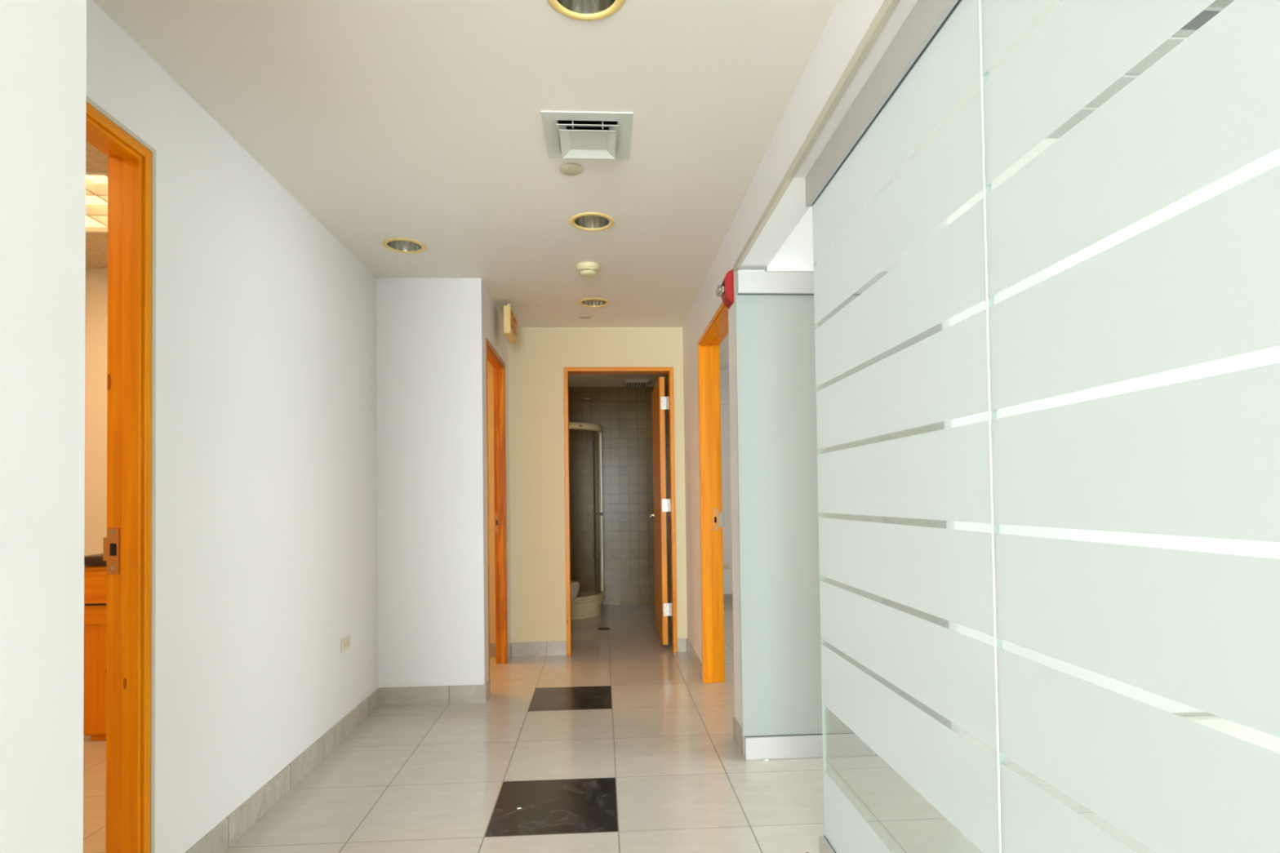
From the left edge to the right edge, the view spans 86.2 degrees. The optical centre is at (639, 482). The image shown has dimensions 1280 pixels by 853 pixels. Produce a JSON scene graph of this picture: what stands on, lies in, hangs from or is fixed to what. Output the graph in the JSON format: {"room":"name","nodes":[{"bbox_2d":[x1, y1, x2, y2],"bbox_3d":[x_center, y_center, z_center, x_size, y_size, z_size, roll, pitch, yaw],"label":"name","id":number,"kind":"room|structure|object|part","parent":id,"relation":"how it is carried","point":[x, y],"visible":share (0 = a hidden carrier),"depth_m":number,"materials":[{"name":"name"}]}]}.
{"room":"office corridor","nodes":[
{"label":"office corridor","id":0,"kind":"room"},
{"bbox_2d":[0,0,86,852],"bbox_3d":[-1.156,-0.137,0.609,0.735,2.840,0.740,-1,-1,-3],"label":"wall","id":1,"kind":"structure","parent":0,"point":[43,42],"depth_m":0.92,"materials":[{"name":"white paint"}]},
{"bbox_2d":[84,267,107,566],"bbox_3d":[-2.943,-0.081,2.105,2.665,2.840,4.170,-1,-1,-3],"label":"wall","id":2,"kind":"structure","parent":0,"point":[96,278],"depth_m":4.08,"materials":[{"name":"white paint"}]},
{"bbox_2d":[86,0,377,852],"bbox_3d":[-1.584,-0.089,2.592,0.105,2.840,3.270,-1,-1,-3],"label":"wall","id":3,"kind":"structure","parent":0,"point":[266,541],"depth_m":2.65,"materials":[{"name":"white paint"}]},
{"bbox_2d":[85,102,151,852],"bbox_3d":[-1.533,0.138,1.655,0.120,2.345,0.883,-1,-1,-3],"label":"door","id":4,"kind":"structure","parent":3,"relation":"in","point":[126,546],"depth_m":2.06,"materials":[{"name":"brown wood"}]},
{"bbox_3d":[-1.593,0.205,2.061,0.046,0.140,0.004,-1,-1,-3],"label":"strike plate","id":5,"kind":"part","parent":4,"relation":"part of","materials":[{"name":"brown metal"}]},
{"bbox_2d":[85,95,155,852],"bbox_3d":[-1.490,0.130,1.666,0.033,2.360,0.900,-1,-1,-3],"label":"trim","id":6,"kind":"structure","parent":3,"relation":"attached to","point":[88,100],"depth_m":2.10,"materials":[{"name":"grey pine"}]},
{"bbox_2d":[341,634,350,653],"bbox_3d":[-1.576,0.862,3.669,0.008,0.074,0.124,-1,-1,-3],"label":"power outlet","id":7,"kind":"object","parent":3,"relation":"attached to","point":[345,642],"visible":1,"depth_m":3.65,"materials":[{"name":"beige plastic"}]},
{"bbox_2d":[184,643,511,852],"bbox_3d":[-1.220,1.286,3.193,0.656,0.108,4.489,-1,-1,-3],"label":"baseboard","id":8,"kind":"structure","parent":3,"relation":"attached to","point":[221,837],"depth_m":3.29,"materials":[{"name":"tile"}]},
{"bbox_2d":[376,277,511,687],"bbox_3d":[-1.389,-0.043,4.856,0.750,2.840,1.230,-1,-1,-3],"label":"wall","id":9,"kind":"structure","parent":0,"point":[432,334],"depth_m":4.25,"materials":[{"name":"white paint"}]},
{"bbox_2d":[485,337,507,677],"bbox_3d":[-1.049,0.222,4.848,0.087,2.300,0.866,-1,-1,-3],"label":"door","id":10,"kind":"structure","parent":9,"relation":"in","point":[492,357],"depth_m":5.24,"materials":[{"name":"brown wood"}]},
{"bbox_3d":[-1.096,0.306,5.244,0.024,0.150,0.004,-1,-1,-3],"label":"strike plate","id":11,"kind":"part","parent":10,"relation":"part of","materials":[{"name":"brown metal"}]},
{"bbox_2d":[85,0,838,327],"bbox_3d":[-1.686,-1.397,-0.345,4.730,0.052,11.640,-1,-1,-3],"label":"ceiling","id":12,"kind":"structure","parent":0,"point":[420,121],"depth_m":2.50,"materials":[{"name":"paint"}]},
{"bbox_2d":[85,171,107,233],"bbox_3d":[-2.600,-1.372,3.242,0.610,0.124,0.685,-1,-1,-3],"label":"ceiling light","id":13,"kind":"object","parent":12,"relation":"attached to","point":[96,182],"depth_m":3.35,"materials":[{"name":"white paint"}]},
{"bbox_2d":[382,237,426,253],"bbox_3d":[-1.282,-1.348,3.724,0.228,0.132,0.228,-1,-1,-3],"label":"recessed light","id":14,"kind":"object","parent":12,"relation":"in","point":[406,246],"visible":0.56,"depth_m":3.78,"materials":[{"name":"metal"}]},
{"bbox_2d":[503,303,516,343],"bbox_3d":[-0.931,-1.150,4.917,0.052,0.234,0.332,-1,-1,-3],"label":"exit sign","id":15,"kind":"object","parent":12,"relation":"hanging from","point":[509,318],"visible":1,"depth_m":4.77,"materials":[{"name":"beige plastic"}]},
{"bbox_3d":[-0.908,-1.131,4.913,0.003,0.171,0.296,-1,-1,-3],"label":"plate","id":16,"kind":"part","parent":15,"relation":"part of","materials":[{"name":"white plastic"}]},
{"bbox_2d":[560,164,582,175],"bbox_3d":[-0.289,-1.315,2.873,0.096,0.010,0.096,-1,-1,-3],"label":"sprinkler cover","id":17,"kind":"object","parent":12,"relation":"attached to","point":[567,169],"visible":1,"depth_m":2.87,"materials":[{"name":"white plastic"}]},
{"bbox_2d":[578,315,591,319],"bbox_3d":[-0.415,-1.263,5.214,0.100,0.010,0.100,-1,-1,-3],"label":"sprinkler cover","id":18,"kind":"object","parent":12,"relation":"attached to","point":[583,317],"visible":1,"depth_m":5.20,"materials":[{"name":"white plastic"}]},
{"bbox_2d":[546,0,625,21],"bbox_3d":[-0.150,-1.403,1.874,0.228,0.132,0.228,-1,-1,-3],"label":"recessed light","id":19,"kind":"object","parent":12,"relation":"in","point":[580,10],"visible":1,"depth_m":1.95,"materials":[{"name":"metal"}]},
{"bbox_2d":[541,111,633,159],"bbox_3d":[-0.199,-1.384,2.620,0.330,0.186,0.330,-1,-1,-3],"label":"ceiling vent","id":20,"kind":"object","parent":12,"relation":"in","point":[567,134],"visible":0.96,"depth_m":2.61,"materials":[{"name":"white metal"}]},
{"bbox_2d":[576,262,599,276],"bbox_3d":[-0.309,-1.264,4.078,0.140,0.060,0.140,-1,-1,-3],"label":"smoke detector","id":21,"kind":"object","parent":12,"relation":"attached to","point":[585,268],"visible":1,"depth_m":4.04,"materials":[{"name":"beige plastic"}]},
{"bbox_2d":[568,212,614,231],"bbox_3d":[-0.242,-1.368,3.435,0.228,0.132,0.228,-1,-1,-3],"label":"recessed light","id":22,"kind":"object","parent":12,"relation":"in","point":[587,221],"visible":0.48,"depth_m":3.50,"materials":[{"name":"metal"}]},
{"bbox_2d":[577,297,609,307],"bbox_3d":[-0.328,-1.337,4.856,0.228,0.132,0.228,-1,-1,-3],"label":"recessed light","id":23,"kind":"object","parent":12,"relation":"in","point":[588,302],"visible":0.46,"depth_m":4.92,"materials":[{"name":"metal"}]},
{"bbox_2d":[487,327,687,643],"bbox_3d":[-1.501,-0.027,5.516,3.730,2.840,0.100,-1,-1,-3],"label":"wall","id":24,"kind":"structure","parent":0,"point":[538,358],"depth_m":5.51,"materials":[{"name":"beige paint"}]},
{"bbox_2d":[511,638,685,656],"bbox_3d":[-0.324,1.323,5.497,1.415,0.108,0.011,-1,-1,-3],"label":"baseboard","id":25,"kind":"structure","parent":24,"relation":"attached to","point":[537,648],"depth_m":5.46,"materials":[{"name":"tile"}]},
{"bbox_2d":[563,366,677,654],"bbox_3d":[-0.184,0.229,6.003,0.891,2.313,0.964,-1,-1,-3],"label":"door","id":26,"kind":"structure","parent":24,"relation":"in","point":[661,504],"depth_m":5.65,"materials":[{"name":"orange wood"}]},
{"bbox_2d":[568,373,662,386],"bbox_3d":[-0.518,-1.148,6.808,1.565,0.020,2.320,-1,-1,-3],"label":"ceiling","id":27,"kind":"structure","parent":0,"point":[574,380],"depth_m":7.45,"materials":[{"name":"paint"}]},
{"bbox_2d":[622,378,651,387],"bbox_3d":[-0.044,-1.110,7.681,0.310,0.032,0.410,-1,-1,-3],"label":"ceiling vent","id":28,"kind":"object","parent":27,"relation":"attached to","point":[625,383],"visible":1,"depth_m":7.59,"materials":[{"name":"white paint"}]},
{"bbox_2d":[568,373,671,626],"bbox_3d":[-0.547,0.108,6.829,1.680,2.600,2.420,-1,-1,-3],"label":"wall","id":29,"kind":"structure","parent":0,"point":[624,415],"depth_m":7.95,"materials":[{"name":"tile"}]},
{"bbox_2d":[83,603,1279,852],"bbox_3d":[0.163,1.323,0.931,8.700,0.100,14.500,-1,-1,-3],"label":"floor","id":30,"kind":"structure","parent":0,"point":[617,743],"depth_m":3.06,"materials":[{"name":"tile"}]},
{"bbox_2d":[83,553,106,740],"bbox_3d":[-2.594,0.881,3.836,0.825,0.981,0.450,-1,-1,-3],"label":"cabinet","id":31,"kind":"object","parent":30,"relation":"on","point":[95,569],"depth_m":3.62,"materials":[{"name":"brown wood"}]},
{"bbox_3d":[-2.586,0.607,3.641,0.725,0.280,0.013,-1,-1,-3],"label":"drawer","id":32,"kind":"part","parent":31,"relation":"part of","materials":[{"name":"brown wood"}]},
{"bbox_3d":[-2.868,0.643,3.611,0.112,0.011,0.013,-1,-1,-3],"label":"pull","id":33,"kind":"part","parent":31,"relation":"part of","materials":[{"name":"brown plastic"}]},
{"bbox_2d":[84,553,106,565],"bbox_3d":[-2.600,0.416,3.846,0.825,0.050,0.450,-1,-1,-3],"label":"countertop","id":34,"kind":"structure","parent":31,"relation":"on","point":[95,559],"depth_m":3.61,"materials":[{"name":"brown plastic"}]},
{"bbox_2d":[570,580,580,603],"bbox_3d":[-0.919,1.011,6.588,0.684,0.795,0.460,-1,-1,-3],"label":"toilet","id":35,"kind":"object","parent":30,"relation":"on","point":[575,585],"visible":0.11,"depth_m":6.52,"materials":[{"name":"white ceramic"}]},
{"bbox_3d":[-0.818,0.970,6.594,0.472,0.021,0.364,-1,-1,-3],"label":"lid","id":36,"kind":"part","parent":35,"relation":"part of","materials":[{"name":"white ceramic"}]},
{"bbox_3d":[-0.835,1.207,6.588,0.512,0.400,0.364,-1,-1,-3],"label":"bowl","id":37,"kind":"part","parent":35,"relation":"part of","materials":[{"name":"white ceramic"}]},
{"bbox_3d":[-0.817,0.993,6.594,0.479,0.023,0.372,-1,-1,-3],"label":"seat","id":38,"kind":"part","parent":35,"relation":"part of","materials":[{"name":"white ceramic"}]},
{"bbox_2d":[568,422,604,619],"bbox_3d":[-0.855,0.404,7.467,0.930,2.041,0.891,-1,-1,-3],"label":"cabin","id":39,"kind":"object","parent":30,"relation":"on","point":[585,604],"visible":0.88,"depth_m":7.31,"materials":[{"name":"beige plastic"}]},
{"bbox_3d":[-0.725,-0.587,7.354,0.467,0.067,1.269,-2,-2,43],"label":"rail","id":40,"kind":"part","parent":39,"relation":"part of","materials":[{"name":"beige plastic"}]},
{"bbox_2d":[570,588,604,619],"bbox_3d":[-0.843,1.324,7.447,0.930,0.202,0.890,-1,-1,-3],"label":"tray","id":41,"kind":"object","parent":39,"relation":"on","point":[586,604],"depth_m":7.17,"materials":[{"name":"white ceramic"}]},
{"bbox_3d":[-0.702,1.206,7.315,0.455,0.023,1.260,-2,-2,43],"label":"rail","id":42,"kind":"part","parent":39,"relation":"part of","materials":[{"name":"beige plastic"}]},
{"bbox_3d":[-0.590,0.317,7.249,0.138,1.750,0.644,-2,-2,42],"label":"curved door","id":43,"kind":"part","parent":39,"relation":"part of","materials":[{"name":"clear glass"}]},
{"bbox_2d":[597,626,610,630],"bbox_3d":[-0.345,1.397,6.551,0.124,0.005,0.124,-1,-1,-3],"label":"floor drain","id":44,"kind":"object","parent":30,"relation":"on","point":[603,628],"visible":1,"depth_m":6.53,"materials":[{"name":"brown plastic"}]},
{"bbox_2d":[818,835,835,852],"bbox_3d":[0.693,1.223,1.269,0.052,0.100,2.110,-1,-1,-3],"label":"channel","id":45,"kind":"object","parent":30,"relation":"on","point":[825,846],"visible":0.61,"depth_m":2.28,"materials":[{"name":"white metal"}]},
{"bbox_2d":[812,0,1005,852],"bbox_3d":[0.648,0.093,1.826,0.014,2.215,1.052,-1,-1,-3],"label":"glass panel","id":46,"kind":"object","parent":45,"relation":"on","point":[944,474],"depth_m":1.63,"materials":[{"name":"white glass"}]},
{"bbox_3d":[0.678,0.093,1.304,0.014,2.150,0.006,-1,-1,-3],"label":"joint strip","id":47,"kind":"part","parent":46,"relation":"part of","materials":[{"name":"white glass"}]},
{"bbox_2d":[980,0,1279,852],"bbox_3d":[0.708,0.069,0.770,0.012,2.215,1.062,-1,-1,-3],"label":"glass panel","id":48,"kind":"object","parent":45,"relation":"on","point":[1200,457],"visible":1,"depth_m":0.95,"materials":[{"name":"white glass"}]},
{"bbox_2d":[734,271,951,759],"bbox_3d":[0.988,0.144,3.327,1.024,2.335,0.058,-1,-1,-3],"label":"glass panel","id":49,"kind":"object","parent":30,"relation":"on","point":[776,393],"visible":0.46,"depth_m":3.30,"materials":[{"name":"white glass"}]},
{"bbox_2d":[720,370,733,594],"bbox_3d":[2.073,-0.018,8.162,3.435,2.840,0.100,-1,-1,-3],"label":"wall","id":50,"kind":"structure","parent":0,"point":[724,375],"depth_m":8.05,"materials":[{"name":"white paint"}]},
{"bbox_2d":[720,387,729,407],"bbox_3d":[2.064,-1.015,8.098,3.435,0.230,0.070,-1,-1,-3],"label":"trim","id":51,"kind":"structure","parent":50,"relation":"attached to","point":[724,392],"depth_m":8.03,"materials":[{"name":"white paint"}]},
{"bbox_2d":[723,563,729,569],"bbox_3d":[0.994,0.982,8.024,0.124,0.074,0.008,-1,-1,-3],"label":"power outlet","id":52,"kind":"object","parent":50,"relation":"attached to","point":[726,566],"visible":0.64,"depth_m":8.02,"materials":[{"name":"beige plastic"}]},
{"bbox_2d":[723,593,733,603],"bbox_3d":[2.102,1.346,8.078,3.420,0.108,0.011,-1,-1,-3],"label":"baseboard","id":53,"kind":"structure","parent":50,"relation":"attached to","point":[727,598],"depth_m":8.01,"materials":[{"name":"tile"}]},
{"bbox_2d":[682,0,918,727],"bbox_3d":[0.690,-0.154,0.984,0.135,2.840,14.080,-1,-1,-3],"label":"wall","id":54,"kind":"structure","parent":0,"point":[849,21],"depth_m":2.98,"materials":[{"name":"white paint"}]},
{"bbox_2d":[697,302,728,683],"bbox_3d":[0.517,0.179,4.128,0.153,2.315,1.079,-1,-1,-3],"label":"door frame","id":55,"kind":"structure","parent":54,"relation":"in","point":[708,348],"depth_m":4.63,"materials":[{"name":"brown wood"}]},
{"bbox_3d":[0.514,0.250,4.635,0.043,0.155,0.004,-1,-1,-3],"label":"strike plate","id":56,"kind":"part","parent":55,"relation":"part of","materials":[{"name":"brown metal"}]},
{"bbox_2d":[685,638,743,755],"bbox_3d":[0.511,1.290,4.458,0.157,0.108,2.300,-1,-1,-3],"label":"baseboard","id":57,"kind":"structure","parent":54,"relation":"attached to","point":[737,729],"depth_m":4.67,"materials":[{"name":"tile"}]},
{"bbox_2d":[715,268,733,309],"bbox_3d":[0.432,-0.993,3.515,0.074,0.170,0.133,-1,-1,-3],"label":"fire alarm","id":58,"kind":"object","parent":54,"relation":"attached to","point":[726,290],"visible":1,"depth_m":3.46,"materials":[{"name":"red plastic"}]},
{"bbox_3d":[0.466,-0.994,3.517,0.005,0.170,0.133,-1,-1,-3],"label":"plate","id":59,"kind":"part","parent":58,"relation":"part of","materials":[{"name":"red plastic"}]},
{"bbox_2d":[733,0,900,271],"bbox_3d":[0.556,-1.085,1.798,0.018,0.031,3.120,-1,-1,-3],"label":"trim","id":60,"kind":"structure","parent":54,"relation":"attached to","point":[887,7],"depth_m":1.97,"materials":[{"name":"grey paint"}]},
{"bbox_2d":[805,0,962,207],"bbox_3d":[0.663,-1.036,1.326,0.052,0.104,2.127,-1,-1,-3],"label":"channel","id":61,"kind":"object","parent":54,"relation":"attached to","point":[926,19],"visible":0.8,"depth_m":1.75,"materials":[{"name":"white metal"}]},
{"bbox_2d":[764,190,942,272],"bbox_3d":[1.048,-1.227,3.365,0.875,0.401,0.055,-1,-1,-3],"label":"wall","id":62,"kind":"structure","parent":0,"point":[796,254],"depth_m":3.32,"materials":[{"name":"white paint"}]},
{"bbox_2d":[719,0,1279,370],"bbox_3d":[2.322,-1.453,3.459,3.435,0.020,9.380,-1,-1,-3],"label":"wall","id":63,"kind":"structure","parent":0,"point":[1271,160],"depth_m":3.20,"materials":[{"name":"paint"}]},
{"bbox_2d":[1045,0,1233,138],"bbox_3d":[1.706,-1.441,2.452,0.260,0.028,0.760,-1,-1,-3],"label":"glass stripe","id":64,"kind":"object","parent":63,"relation":"in","point":[1217,6],"visible":0.12,"depth_m":2.34,"materials":[{"name":"glass"}]},
{"bbox_2d":[942,218,1279,734],"bbox_3d":[2.461,-0.171,1.280,3.435,2.840,5.270,-1,-1,-3],"label":"wall","id":65,"kind":"structure","parent":0,"point":[1268,356],"depth_m":3.80,"materials":[{"name":"white paint"}]},
{"bbox_2d":[1171,711,1216,716],"bbox_3d":[2.805,1.289,3.781,2.500,0.020,0.011,-1,-1,-3],"label":"baseboard","id":66,"kind":"structure","parent":65,"relation":"attached to","point":[1193,713],"depth_m":3.79,"materials":[{"name":"tile"}]},
{"bbox_3d":[-2.598,-0.027,4.858,1.665,2.840,1.290,-1,-1,-3],"label":"wall","id":67,"kind":"structure","parent":0,"visible":0},
{"bbox_2d":[489,643,495,657],"bbox_3d":[-2.228,1.346,5.389,2.230,0.108,0.011,-1,-1,-3],"label":"baseboard","id":68,"kind":"structure","parent":67,"relation":"attached to","point":[492,646],"depth_m":5.44,"materials":[{"name":"tile"}]}
]}

